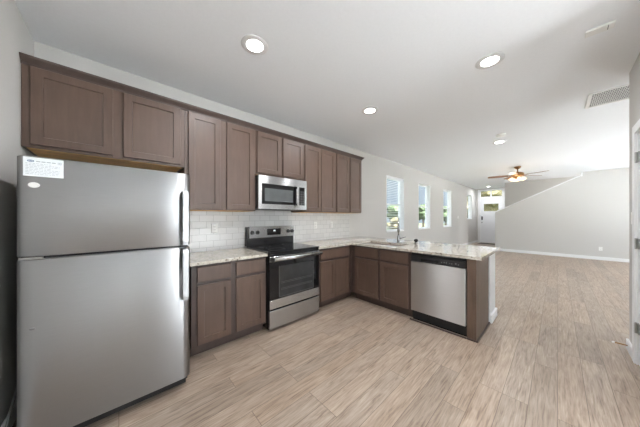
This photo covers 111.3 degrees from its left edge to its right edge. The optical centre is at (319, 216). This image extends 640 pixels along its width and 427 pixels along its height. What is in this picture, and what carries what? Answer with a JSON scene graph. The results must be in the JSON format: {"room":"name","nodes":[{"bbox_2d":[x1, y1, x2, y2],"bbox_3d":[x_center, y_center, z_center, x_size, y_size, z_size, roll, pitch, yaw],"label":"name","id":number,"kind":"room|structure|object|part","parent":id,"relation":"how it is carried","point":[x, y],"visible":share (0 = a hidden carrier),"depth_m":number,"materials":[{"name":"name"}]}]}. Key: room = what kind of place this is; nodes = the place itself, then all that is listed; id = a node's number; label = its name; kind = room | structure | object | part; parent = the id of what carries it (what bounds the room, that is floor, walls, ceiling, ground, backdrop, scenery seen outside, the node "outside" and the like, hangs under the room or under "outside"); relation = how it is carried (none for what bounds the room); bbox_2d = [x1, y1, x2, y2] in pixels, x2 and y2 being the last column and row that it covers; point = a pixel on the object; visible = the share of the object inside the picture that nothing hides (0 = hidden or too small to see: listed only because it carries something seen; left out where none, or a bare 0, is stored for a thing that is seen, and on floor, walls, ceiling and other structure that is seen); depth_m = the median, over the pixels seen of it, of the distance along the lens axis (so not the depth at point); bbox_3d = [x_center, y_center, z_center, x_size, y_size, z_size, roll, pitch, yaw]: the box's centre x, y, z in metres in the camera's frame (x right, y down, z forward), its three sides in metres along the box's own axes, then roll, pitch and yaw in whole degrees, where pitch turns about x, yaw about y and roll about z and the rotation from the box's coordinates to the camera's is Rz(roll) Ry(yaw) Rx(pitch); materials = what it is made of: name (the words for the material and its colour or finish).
{"room":"kitchen","nodes":[
{"label":"kitchen","id":0,"kind":"room"},
{"bbox_2d":[0,0,33,426],"bbox_3d":[-0.484,-0.055,-0.331,0.150,2.735,5.568,0,0,-43],"label":"wall","id":1,"kind":"structure","parent":0,"point":[15,37],"depth_m":1.36,"materials":[{"name":"paint"}]},
{"bbox_2d":[1,398,16,426],"bbox_3d":[-0.999,1.263,0.351,0.015,0.100,3.868,0,0,-43],"label":"baseboard","id":2,"kind":"structure","parent":1,"relation":"attached to","point":[14,411],"depth_m":1.37,"materials":[{"name":"white paint"}]},
{"bbox_2d":[5,385,16,426],"bbox_3d":[-1.895,1.139,1.381,0.649,0.345,0.041,0,0,44],"label":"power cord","id":3,"kind":"object","parent":1,"relation":"attached to","point":[15,392],"visible":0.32,"depth_m":1.27,"materials":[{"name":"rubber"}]},
{"bbox_2d":[34,41,475,252],"bbox_3d":[2.845,-0.055,6.616,14.455,2.735,0.150,0,0,-43],"label":"wall","id":4,"kind":"structure","parent":0,"point":[371,222],"depth_m":5.06,"materials":[{"name":"paint"}]},
{"bbox_2d":[21,63,183,172],"bbox_3d":[-1.829,-0.797,1.975,0.986,0.611,0.350,0,0,-43],"label":"upper cabinet","id":5,"kind":"object","parent":4,"relation":"attached to","point":[63,117],"visible":0.95,"depth_m":1.77,"materials":[{"name":"brown wood"}]},
{"bbox_3d":[-1.894,-0.791,1.691,0.426,0.552,0.019,0,0,-43],"label":"door","id":6,"kind":"part","parent":5,"relation":"part of","materials":[{"name":"brown wood"}]},
{"bbox_3d":[-1.842,-0.496,1.989,0.946,0.010,0.308,0,0,-43],"label":"panel","id":7,"kind":"part","parent":5,"relation":"part of","materials":[{"name":"brown wood"}]},
{"bbox_3d":[-1.535,-0.791,2.021,0.420,0.552,0.019,0,0,-43],"label":"door","id":8,"kind":"part","parent":5,"relation":"part of","materials":[{"name":"brown wood"}]},
{"bbox_2d":[19,52,363,160],"bbox_3d":[-0.731,-1.100,2.968,3.949,0.055,0.376,0,0,-43],"label":"crown molding","id":9,"kind":"structure","parent":5,"relation":"attached to","point":[26,59],"depth_m":2.00,"materials":[{"name":"brown wood"}]},
{"bbox_2d":[178,110,254,211],"bbox_3d":[-1.186,-0.585,2.567,0.758,1.034,0.350,0,0,-43],"label":"upper cabinet","id":10,"kind":"object","parent":4,"relation":"attached to","point":[219,156],"visible":0.8,"depth_m":2.40,"materials":[{"name":"brown wood"}]},
{"bbox_3d":[-1.216,-0.576,2.314,0.312,0.983,0.019,0,0,-43],"label":"door","id":11,"kind":"part","parent":10,"relation":"part of","materials":[{"name":"brown wood"}]},
{"bbox_3d":[-1.199,-0.073,2.581,0.718,0.010,0.308,0,0,-43],"label":"panel","id":12,"kind":"part","parent":10,"relation":"part of","materials":[{"name":"brown wood"}]},
{"bbox_3d":[-0.932,-0.576,2.576,0.328,0.983,0.019,0,0,-43],"label":"door","id":13,"kind":"part","parent":10,"relation":"part of","materials":[{"name":"brown wood"}]},
{"bbox_2d":[188,210,348,252],"bbox_3d":[-0.525,0.160,3.407,3.040,0.504,0.009,0,0,-43],"label":"tile backsplash","id":14,"kind":"structure","parent":4,"relation":"attached to","point":[231,225],"depth_m":2.97,"materials":[{"name":"white tile"}]},
{"bbox_2d":[211,223,217,232],"bbox_3d":[-1.295,0.138,2.686,0.072,0.116,0.010,0,0,-43],"label":"wall outlet","id":15,"kind":"object","parent":14,"relation":"attached to","point":[214,226],"visible":1,"depth_m":2.68,"materials":[{"name":"white plastic"}]},
{"bbox_2d":[255,130,303,180],"bbox_3d":[-0.626,-0.815,3.081,0.758,0.574,0.350,0,0,-43],"label":"upper cabinet","id":16,"kind":"object","parent":4,"relation":"attached to","point":[275,156],"visible":0.85,"depth_m":2.91,"materials":[{"name":"brown wood"}]},
{"bbox_3d":[-0.654,-0.810,2.832,0.348,0.515,0.019,0,0,-43],"label":"door","id":17,"kind":"part","parent":16,"relation":"part of","materials":[{"name":"brown wood"}]},
{"bbox_2d":[255,175,306,210],"bbox_3d":[-0.593,-0.305,3.045,0.752,0.420,0.448,0,0,-43],"label":"microwave","id":18,"kind":"object","parent":16,"relation":"attached to","point":[271,193],"visible":0.98,"depth_m":2.87,"materials":[{"name":"grey metal"}]},
{"bbox_3d":[-0.532,-0.289,2.878,0.526,0.256,0.026,0,0,-43],"label":"black glass","id":19,"kind":"part","parent":18,"relation":"part of","materials":[{"name":"black glass"}]},
{"bbox_3d":[-0.310,-0.287,3.030,0.032,0.286,0.045,0,0,-43],"label":"handle","id":20,"kind":"part","parent":18,"relation":"part of","materials":[{"name":"metal"}]},
{"bbox_3d":[-0.375,-0.810,3.087,0.348,0.515,0.019,0,0,-43],"label":"door","id":21,"kind":"part","parent":16,"relation":"part of","materials":[{"name":"brown wood"}]},
{"bbox_2d":[291,144,335,212],"bbox_3d":[-0.095,-0.585,3.571,0.683,1.034,0.350,0,0,-43],"label":"upper cabinet","id":22,"kind":"object","parent":4,"relation":"attached to","point":[319,164],"visible":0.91,"depth_m":3.42,"materials":[{"name":"brown wood"}]},
{"bbox_3d":[-0.108,-0.073,3.584,0.643,0.010,0.308,0,0,-43],"label":"panel","id":23,"kind":"part","parent":22,"relation":"part of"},
{"bbox_3d":[-0.105,-0.576,3.336,0.318,0.983,0.019,0,0,-43],"label":"door","id":24,"kind":"part","parent":22,"relation":"part of","materials":[{"name":"brown wood"}]},
{"bbox_3d":[0.135,-0.576,3.557,0.322,0.983,0.019,0,0,-43],"label":"door","id":25,"kind":"part","parent":22,"relation":"part of","materials":[{"name":"brown wood"}]},
{"bbox_2d":[336,154,360,212],"bbox_3d":[0.419,-0.585,4.043,0.708,1.034,0.350,0,0,-43],"label":"upper cabinet","id":26,"kind":"object","parent":4,"relation":"attached to","point":[348,169],"visible":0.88,"depth_m":3.89,"materials":[{"name":"brown wood"}]},
{"bbox_3d":[0.401,-0.576,3.802,0.322,0.983,0.019,0,0,-43],"label":"door","id":27,"kind":"part","parent":26,"relation":"part of","materials":[{"name":"brown wood"}]},
{"bbox_3d":[0.661,-0.576,4.041,0.325,0.983,0.019,0,0,-43],"label":"door","id":28,"kind":"part","parent":26,"relation":"part of","materials":[{"name":"brown wood"}]},
{"bbox_2d":[386,175,403,231],"bbox_3d":[1.935,-0.327,5.763,0.912,1.422,0.163,0,0,-43],"label":"window","id":29,"kind":"structure","parent":4,"relation":"in","point":[401,198],"depth_m":6.04,"materials":[{"name":"white plastic"}]},
{"bbox_2d":[387,176,402,230],"bbox_3d":[1.946,-0.332,5.750,0.874,1.386,0.057,0,0,-43],"label":"window blind","id":30,"kind":"object","parent":29,"relation":"attached to","point":[388,177],"visible":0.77,"depth_m":5.74,"materials":[{"name":"white plastic"}]},
{"bbox_2d":[418,183,429,228],"bbox_3d":[3.289,-0.327,7.008,0.912,1.422,0.163,0,0,-43],"label":"window","id":31,"kind":"structure","parent":4,"relation":"in","point":[427,187],"depth_m":7.30,"materials":[{"name":"white plastic"}]},
{"bbox_2d":[443,189,451,226],"bbox_3d":[4.856,-0.327,8.450,0.912,1.422,0.163,0,0,-43],"label":"window","id":32,"kind":"structure","parent":4,"relation":"in","point":[448,208],"depth_m":8.75,"materials":[{"name":"white plastic"}]},
{"bbox_2d":[467,194,471,218],"bbox_3d":[7.123,-0.472,10.535,0.852,1.172,0.163,0,0,-43],"label":"window","id":33,"kind":"structure","parent":4,"relation":"in","point":[469,207],"depth_m":10.81,"materials":[{"name":"white plastic"}]},
{"bbox_2d":[12,242,639,426],"bbox_3d":[4.780,1.373,4.511,14.455,0.120,5.868,0,0,-43],"label":"floor","id":34,"kind":"structure","parent":0,"point":[548,357],"depth_m":1.87,"materials":[{"name":"brown wood"}]},
{"bbox_2d":[17,155,189,426],"bbox_3d":[-1.526,0.493,1.665,0.800,1.640,0.814,0,0,-43],"label":"refrigerator","id":35,"kind":"object","parent":34,"relation":"on","point":[103,267],"visible":1,"depth_m":1.34,"materials":[{"name":"grey metal"}]},
{"bbox_2d":[25,161,59,175],"bbox_3d":[-1.512,-0.265,1.194,0.117,0.072,0.001,0,0,-43],"label":"label","id":36,"kind":"object","parent":35,"relation":"attached to","point":[32,168],"depth_m":1.19,"materials":[{"name":"white paper"}]},
{"bbox_3d":[-1.313,-0.056,1.433,0.800,0.542,0.078,0,0,-43],"label":"freezer door","id":37,"kind":"part","parent":35,"relation":"part of","materials":[{"name":"silver metal"}]},
{"bbox_3d":[-1.313,0.725,1.433,0.800,0.992,0.078,0,0,-43],"label":"door","id":38,"kind":"part","parent":35,"relation":"part of","materials":[{"name":"silver metal"}]},
{"bbox_3d":[-1.008,0.009,1.632,0.042,0.404,0.066,0,0,-43],"label":"handle","id":39,"kind":"part","parent":35,"relation":"part of","materials":[{"name":"metal"}]},
{"bbox_3d":[-1.008,0.426,1.632,0.042,0.383,0.066,0,0,-43],"label":"handle","id":40,"kind":"part","parent":35,"relation":"part of","materials":[{"name":"metal"}]},
{"bbox_2d":[190,257,265,356],"bbox_3d":[-1.093,0.879,2.462,0.753,0.868,0.627,0,0,-43],"label":"base cabinet","id":41,"kind":"object","parent":34,"relation":"on","point":[228,299],"visible":0.91,"depth_m":2.18,"materials":[{"name":"brown wood"}]},
{"bbox_3d":[-1.019,0.538,2.118,0.308,0.140,0.019,0,0,-43],"label":"drawer","id":42,"kind":"part","parent":41,"relation":"part of","materials":[{"name":"brown wood"}]},
{"bbox_3d":[-1.019,0.913,2.118,0.308,0.550,0.019,0,0,-43],"label":"door","id":43,"kind":"part","parent":41,"relation":"part of","materials":[{"name":"brown wood"}]},
{"bbox_2d":[190,248,267,266],"bbox_3d":[-1.109,0.429,2.431,0.818,0.032,0.654,0,0,-43],"label":"countertop","id":44,"kind":"structure","parent":41,"relation":"on","point":[226,255],"depth_m":2.34,"materials":[{"name":"stone"}]},
{"bbox_3d":[-0.747,0.538,2.368,0.328,0.140,0.019,0,0,-43],"label":"drawer","id":45,"kind":"part","parent":41,"relation":"part of","materials":[{"name":"brown wood"}]},
{"bbox_3d":[-0.747,0.913,2.368,0.328,0.550,0.019,0,0,-43],"label":"door","id":46,"kind":"part","parent":41,"relation":"part of","materials":[{"name":"brown wood"}]},
{"bbox_2d":[245,226,322,329],"bbox_3d":[-0.489,0.724,2.928,0.757,1.178,0.733,0,0,-43],"label":"range","id":47,"kind":"object","parent":34,"relation":"on","point":[292,269],"visible":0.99,"depth_m":2.73,"materials":[{"name":"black metal"}]},
{"bbox_3d":[-0.674,0.211,3.150,0.725,0.153,0.014,0,0,-43],"label":"control panel","id":48,"kind":"part","parent":47,"relation":"part of","materials":[{"name":"metal"}]},
{"bbox_2d":[246,242,318,253],"bbox_3d":[-0.494,0.407,2.934,0.757,0.020,0.605,0,0,-43],"label":"cooktop","id":49,"kind":"object","parent":47,"relation":"in","point":[273,247],"depth_m":2.84,"materials":[{"name":"black glass"}]},
{"bbox_3d":[-0.299,1.172,2.722,0.751,0.205,0.038,0,0,-43],"label":"storage drawer","id":50,"kind":"part","parent":47,"relation":"part of","materials":[{"name":"metal"}]},
{"bbox_3d":[-0.301,0.753,2.724,0.751,0.596,0.034,0,0,-43],"label":"oven door","id":51,"kind":"part","parent":47,"relation":"part of","materials":[{"name":"black glass"}]},
{"bbox_3d":[-0.242,0.481,2.679,0.723,0.042,0.034,0,0,-43],"label":"handle","id":52,"kind":"part","parent":47,"relation":"part of","materials":[{"name":"metal"}]},
{"bbox_2d":[318,245,349,307],"bbox_3d":[0.013,0.879,3.480,0.708,0.868,0.627,0,0,-43],"label":"base cabinet","id":53,"kind":"object","parent":34,"relation":"on","point":[334,263],"visible":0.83,"depth_m":3.24,"materials":[{"name":"brown wood"}]},
{"bbox_3d":[0.116,0.913,3.162,0.301,0.550,0.019,0,0,-43],"label":"door","id":54,"kind":"part","parent":53,"relation":"part of","materials":[{"name":"brown wood"}]},
{"bbox_3d":[0.228,0.538,3.264,0.605,0.140,0.019,0,0,-43],"label":"drawer","id":55,"kind":"part","parent":53,"relation":"part of","materials":[{"name":"brown wood"}]},
{"bbox_3d":[0.340,0.913,3.368,0.300,0.550,0.019,0,0,-43],"label":"door","id":56,"kind":"part","parent":53,"relation":"part of","materials":[{"name":"brown wood"}]},
{"bbox_2d":[346,245,351,296],"bbox_3d":[0.499,0.879,3.568,0.124,0.868,0.119,0,0,-43],"label":"cabinet filler","id":57,"kind":"object","parent":34,"relation":"on","point":[347,294],"visible":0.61,"depth_m":3.49,"materials":[{"name":"brown wood"}]},
{"bbox_3d":[0.497,0.829,3.533,0.074,0.768,0.069,0,0,-43],"label":"filler post","id":58,"kind":"part","parent":57,"relation":"part of","materials":[{"name":"brown wood"}]},
{"bbox_2d":[352,243,412,316],"bbox_3d":[1.060,0.879,3.353,0.627,0.868,0.954,0,0,-43],"label":"base cabinet","id":59,"kind":"object","parent":34,"relation":"on","point":[380,277],"visible":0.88,"depth_m":3.08,"materials":[{"name":"brown wood"}]},
{"bbox_3d":[0.696,0.538,3.298,0.019,0.140,0.416,0,0,-43],"label":"drawer","id":60,"kind":"part","parent":59,"relation":"part of","materials":[{"name":"brown wood"}]},
{"bbox_3d":[0.696,0.913,3.298,0.019,0.550,0.416,0,0,-43],"label":"door","id":61,"kind":"part","parent":59,"relation":"part of","materials":[{"name":"brown wood"}]},
{"bbox_3d":[1.001,0.538,2.967,0.019,0.140,0.402,0,0,-43],"label":"drawer","id":62,"kind":"part","parent":59,"relation":"part of","materials":[{"name":"brown wood"}]},
{"bbox_3d":[1.001,0.913,2.967,0.019,0.550,0.402,0,0,-43],"label":"door","id":63,"kind":"part","parent":59,"relation":"part of","materials":[{"name":"brown wood"}]},
{"bbox_2d":[295,236,499,260],"bbox_3d":[0.988,0.429,3.212,1.778,0.032,2.344,0,0,-43],"label":"countertop","id":64,"kind":"structure","parent":59,"relation":"on","point":[473,252],"depth_m":3.05,"materials":[{"name":"stone"}]},
{"bbox_2d":[397,218,405,242],"bbox_3d":[1.269,0.214,3.409,0.140,0.397,0.197,0,0,20],"label":"faucet","id":65,"kind":"object","parent":64,"relation":"on","point":[398,226],"visible":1,"depth_m":3.46,"materials":[{"name":"silver metal"}]},
{"bbox_2d":[410,318,466,338],"bbox_3d":[1.362,1.304,2.576,0.015,0.018,0.623,0,0,-43],"label":"trim","id":66,"kind":"structure","parent":34,"relation":"on","point":[410,318],"depth_m":2.54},
{"bbox_2d":[411,252,466,336],"bbox_3d":[1.577,0.881,2.763,0.608,0.864,0.601,0,0,-43],"label":"dishwasher","id":67,"kind":"object","parent":34,"relation":"on","point":[438,283],"visible":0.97,"depth_m":2.53,"materials":[{"name":"silver metal"}]},
{"bbox_3d":[1.412,1.249,2.612,0.015,0.128,0.595,0,0,-43],"label":"kick plate","id":68,"kind":"part","parent":67,"relation":"part of","materials":[{"name":"black metal"}]},
{"bbox_2d":[467,257,489,342],"bbox_3d":[1.832,0.879,2.516,0.625,0.868,0.099,0,0,-43],"label":"end panel","id":69,"kind":"object","parent":34,"relation":"on","point":[478,322],"visible":0.92,"depth_m":2.35,"materials":[{"name":"brown wood"}]},
{"bbox_3d":[1.832,1.303,2.516,0.625,0.020,0.099,0,0,-43],"label":"shoe moulding","id":70,"kind":"part","parent":69,"relation":"part of","materials":[{"name":"brown wood"}]},
{"bbox_3d":[1.854,0.879,2.504,0.608,0.868,0.020,0,0,-43],"label":"panel","id":71,"kind":"part","parent":69,"relation":"part of","materials":[{"name":"brown wood"}]},
{"bbox_2d":[14,0,639,188],"bbox_3d":[4.780,-1.497,4.511,14.455,0.150,5.868,0,0,-43],"label":"ceiling","id":72,"kind":"structure","parent":0,"point":[325,62],"depth_m":2.05,"materials":[{"name":"paint"}]},
{"bbox_2d":[241,35,267,54],"bbox_3d":[-0.540,-1.419,1.813,0.216,0.007,0.216,0,0,-43],"label":"recessed light","id":73,"kind":"object","parent":72,"relation":"in","point":[253,44],"visible":1,"depth_m":1.80,"materials":[{"name":"white plastic"}]},
{"bbox_2d":[362,106,377,114],"bbox_3d":[0.667,-1.419,2.923,0.216,0.007,0.216,0,0,-43],"label":"recessed light","id":74,"kind":"object","parent":72,"relation":"in","point":[368,110],"visible":1,"depth_m":2.91,"materials":[{"name":"white plastic"}]},
{"bbox_2d":[475,52,504,68],"bbox_3d":[1.548,-1.419,1.995,0.216,0.007,0.216,0,0,-43],"label":"recessed light","id":75,"kind":"object","parent":72,"relation":"in","point":[490,60],"visible":1,"depth_m":1.98,"materials":[{"name":"white plastic"}]},
{"bbox_2d":[492,140,506,143],"bbox_3d":[3.408,-1.419,4.154,0.216,0.007,0.216,0,0,-43],"label":"recessed light","id":76,"kind":"object","parent":72,"relation":"in","point":[499,141],"visible":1,"depth_m":4.16,"materials":[{"name":"white plastic"}]},
{"bbox_2d":[495,133,505,137],"bbox_3d":[3.116,-1.403,3.777,0.136,0.038,0.136,0,0,-43],"label":"smoke detector","id":77,"kind":"object","parent":72,"relation":"attached to","point":[500,134],"visible":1,"depth_m":3.74,"materials":[{"name":"white plastic"}]},
{"bbox_2d":[488,166,548,181],"bbox_3d":[5.547,-1.214,6.174,1.265,0.417,1.286,0,0,-43],"label":"ceiling fan","id":78,"kind":"object","parent":72,"relation":"hanging from","point":[516,175],"visible":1,"depth_m":6.13,"materials":[{"name":"brown wood"}]},
{"bbox_3d":[5.233,-1.174,6.438,0.470,0.035,0.140,0,0,35],"label":"blade","id":79,"kind":"part","parent":78,"relation":"part of","materials":[{"name":"brown wood"}]},
{"bbox_3d":[5.587,-1.205,6.186,0.290,0.135,0.290,0,0,-43],"label":"motor","id":80,"kind":"part","parent":78,"relation":"part of","materials":[{"name":"gold metal"}]},
{"bbox_2d":[585,20,615,37],"bbox_3d":[2.111,-1.414,1.649,0.080,0.017,0.140,0,0,-43],"label":"ceiling sensor","id":81,"kind":"object","parent":72,"relation":"attached to","point":[609,25],"visible":1,"depth_m":1.64,"materials":[{"name":"white plastic"}]},
{"bbox_2d":[585,84,628,108],"bbox_3d":[3.480,-1.416,2.495,0.500,0.012,0.560,0,0,-43],"label":"ceiling vent","id":82,"kind":"object","parent":72,"relation":"in","point":[619,93],"visible":0.86,"depth_m":2.58,"materials":[{"name":"white plastic"}]},
{"bbox_2d":[476,187,504,239],"bbox_3d":[10.044,-0.055,9.354,0.150,2.735,5.568,0,0,-43],"label":"wall","id":83,"kind":"structure","parent":0,"point":[502,187],"depth_m":11.31,"materials":[{"name":"paint"}]},
{"bbox_2d":[478,188,504,242],"bbox_3d":[8.540,-0.037,10.923,0.140,2.700,1.065,0,0,-43],"label":"door","id":84,"kind":"structure","parent":83,"relation":"in","point":[486,219],"depth_m":11.02,"materials":[{"name":"white paint"}]},
{"bbox_2d":[489,253,494,321],"bbox_3d":[1.441,0.880,3.659,0.325,0.865,2.302,0,0,-43],"label":"wall","id":85,"kind":"structure","parent":0,"point":[492,257],"depth_m":2.76,"materials":[{"name":"white paint"}]},
{"bbox_2d":[490,308,496,323],"bbox_3d":[1.460,1.263,3.651,0.348,0.100,2.309,0,0,-43],"label":"baseboard","id":86,"kind":"structure","parent":85,"relation":"attached to","point":[493,315],"depth_m":2.75,"materials":[{"name":"white paint"}]},
{"bbox_2d":[505,176,576,206],"bbox_3d":[9.172,-0.055,7.622,0.120,2.735,4.200,0,0,-43],"label":"wall","id":87,"kind":"structure","parent":0,"point":[515,192],"depth_m":8.65,"materials":[{"name":"paint"}]},
{"bbox_2d":[495,167,628,258],"bbox_3d":[8.347,-0.055,6.968,0.120,2.735,4.355,0,0,-43],"label":"wall","id":88,"kind":"structure","parent":0,"point":[581,215],"depth_m":7.03,"materials":[{"name":"paint"}]},
{"bbox_2d":[494,172,581,212],"bbox_3d":[7.606,-0.792,7.772,0.160,1.260,2.202,0,0,-43],"label":"trim","id":89,"kind":"structure","parent":88,"relation":"attached to","point":[581,172],"depth_m":7.58,"materials":[{"name":"white paint"}]},
{"bbox_2d":[499,248,628,262],"bbox_3d":[8.339,1.263,6.972,0.146,0.100,4.371,0,0,-43],"label":"baseboard","id":90,"kind":"structure","parent":88,"relation":"attached to","point":[505,250],"depth_m":7.12,"materials":[{"name":"white paint"}]},
{"bbox_2d":[629,53,639,342],"bbox_3d":[2.562,-0.055,1.623,1.470,2.735,0.120,0,0,-43],"label":"wall","id":91,"kind":"structure","parent":0,"point":[634,75],"depth_m":2.10,"materials":[{"name":"paint"}]},
{"bbox_2d":[632,119,639,365],"bbox_3d":[2.549,0.248,1.623,0.990,2.130,0.138,0,0,-43],"label":"door","id":92,"kind":"structure","parent":91,"relation":"in","point":[636,128],"depth_m":1.94,"materials":[{"name":"white paint"}]},
{"bbox_3d":[2.789,-0.055,1.377,1.470,2.735,0.550,0,0,-43],"label":"wall","id":93,"kind":"structure","parent":0,"visible":0},
{"bbox_2d":[626,338,631,357],"bbox_3d":[3.197,1.263,1.846,0.266,0.100,0.688,0,0,-43],"label":"baseboard","id":94,"kind":"structure","parent":93,"relation":"attached to","point":[629,347],"depth_m":2.10,"materials":[{"name":"white paint"}]},
{"label":"outside","id":95,"kind":"structure","parent":0,"visible":0},
{"bbox_3d":[0.590,1.713,14.130,100.000,0.100,100.000,0,0,-43],"label":"lawn","id":96,"kind":"structure","parent":95,"visible":0},
{"bbox_2d":[387,205,397,221],"bbox_3d":[10.239,-0.078,29.710,2.500,3.497,2.697,0,0,-43],"label":"tree","id":97,"kind":"object","parent":96,"relation":"on","point":[389,214],"visible":0.56,"depth_m":29.02,"materials":[{"name":"green plant"}]},
{"bbox_2d":[467,190,501,217],"bbox_3d":[18.766,-1.141,24.421,6.613,5.619,5.908,0,0,-43],"label":"tree","id":98,"kind":"object","parent":96,"relation":"on","point":[487,207],"visible":0.15,"depth_m":22.37,"materials":[{"name":"green plant"}]},
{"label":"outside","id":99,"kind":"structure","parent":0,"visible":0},
{"bbox_3d":[3.085,1.652,18.803,90.000,0.019,5.500,0,0,-43],"label":"street","id":100,"kind":"object","parent":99,"visible":0},
{"bbox_2d":[387,218,397,228],"bbox_3d":[8.356,0.857,23.577,2.175,1.646,1.908,0,0,-43],"label":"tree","id":101,"kind":"object","parent":100,"relation":"on","point":[392,219],"visible":0.44,"depth_m":22.88,"materials":[{"name":"green plant"}]},
{"bbox_2d":[419,204,424,226],"bbox_3d":[13.921,-0.032,29.787,3.055,3.407,3.189,0,0,-43],"label":"tree","id":102,"kind":"object","parent":100,"relation":"on","point":[421,210],"visible":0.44,"depth_m":28.61,"materials":[{"name":"green plant"}]},
{"bbox_3d":[13.921,-0.609,29.787,3.055,2.253,3.189,0,0,-43],"label":"crown","id":103,"kind":"part","parent":102,"relation":"part of","materials":[{"name":"green plant"}]},
{"bbox_2d":[443,206,446,224],"bbox_3d":[20.300,-0.055,35.275,2.754,3.453,3.392,0,0,15],"label":"tree","id":104,"kind":"object","parent":100,"relation":"on","point":[444,210],"visible":0.38,"depth_m":34.40,"materials":[{"name":"green plant"}]}
]}

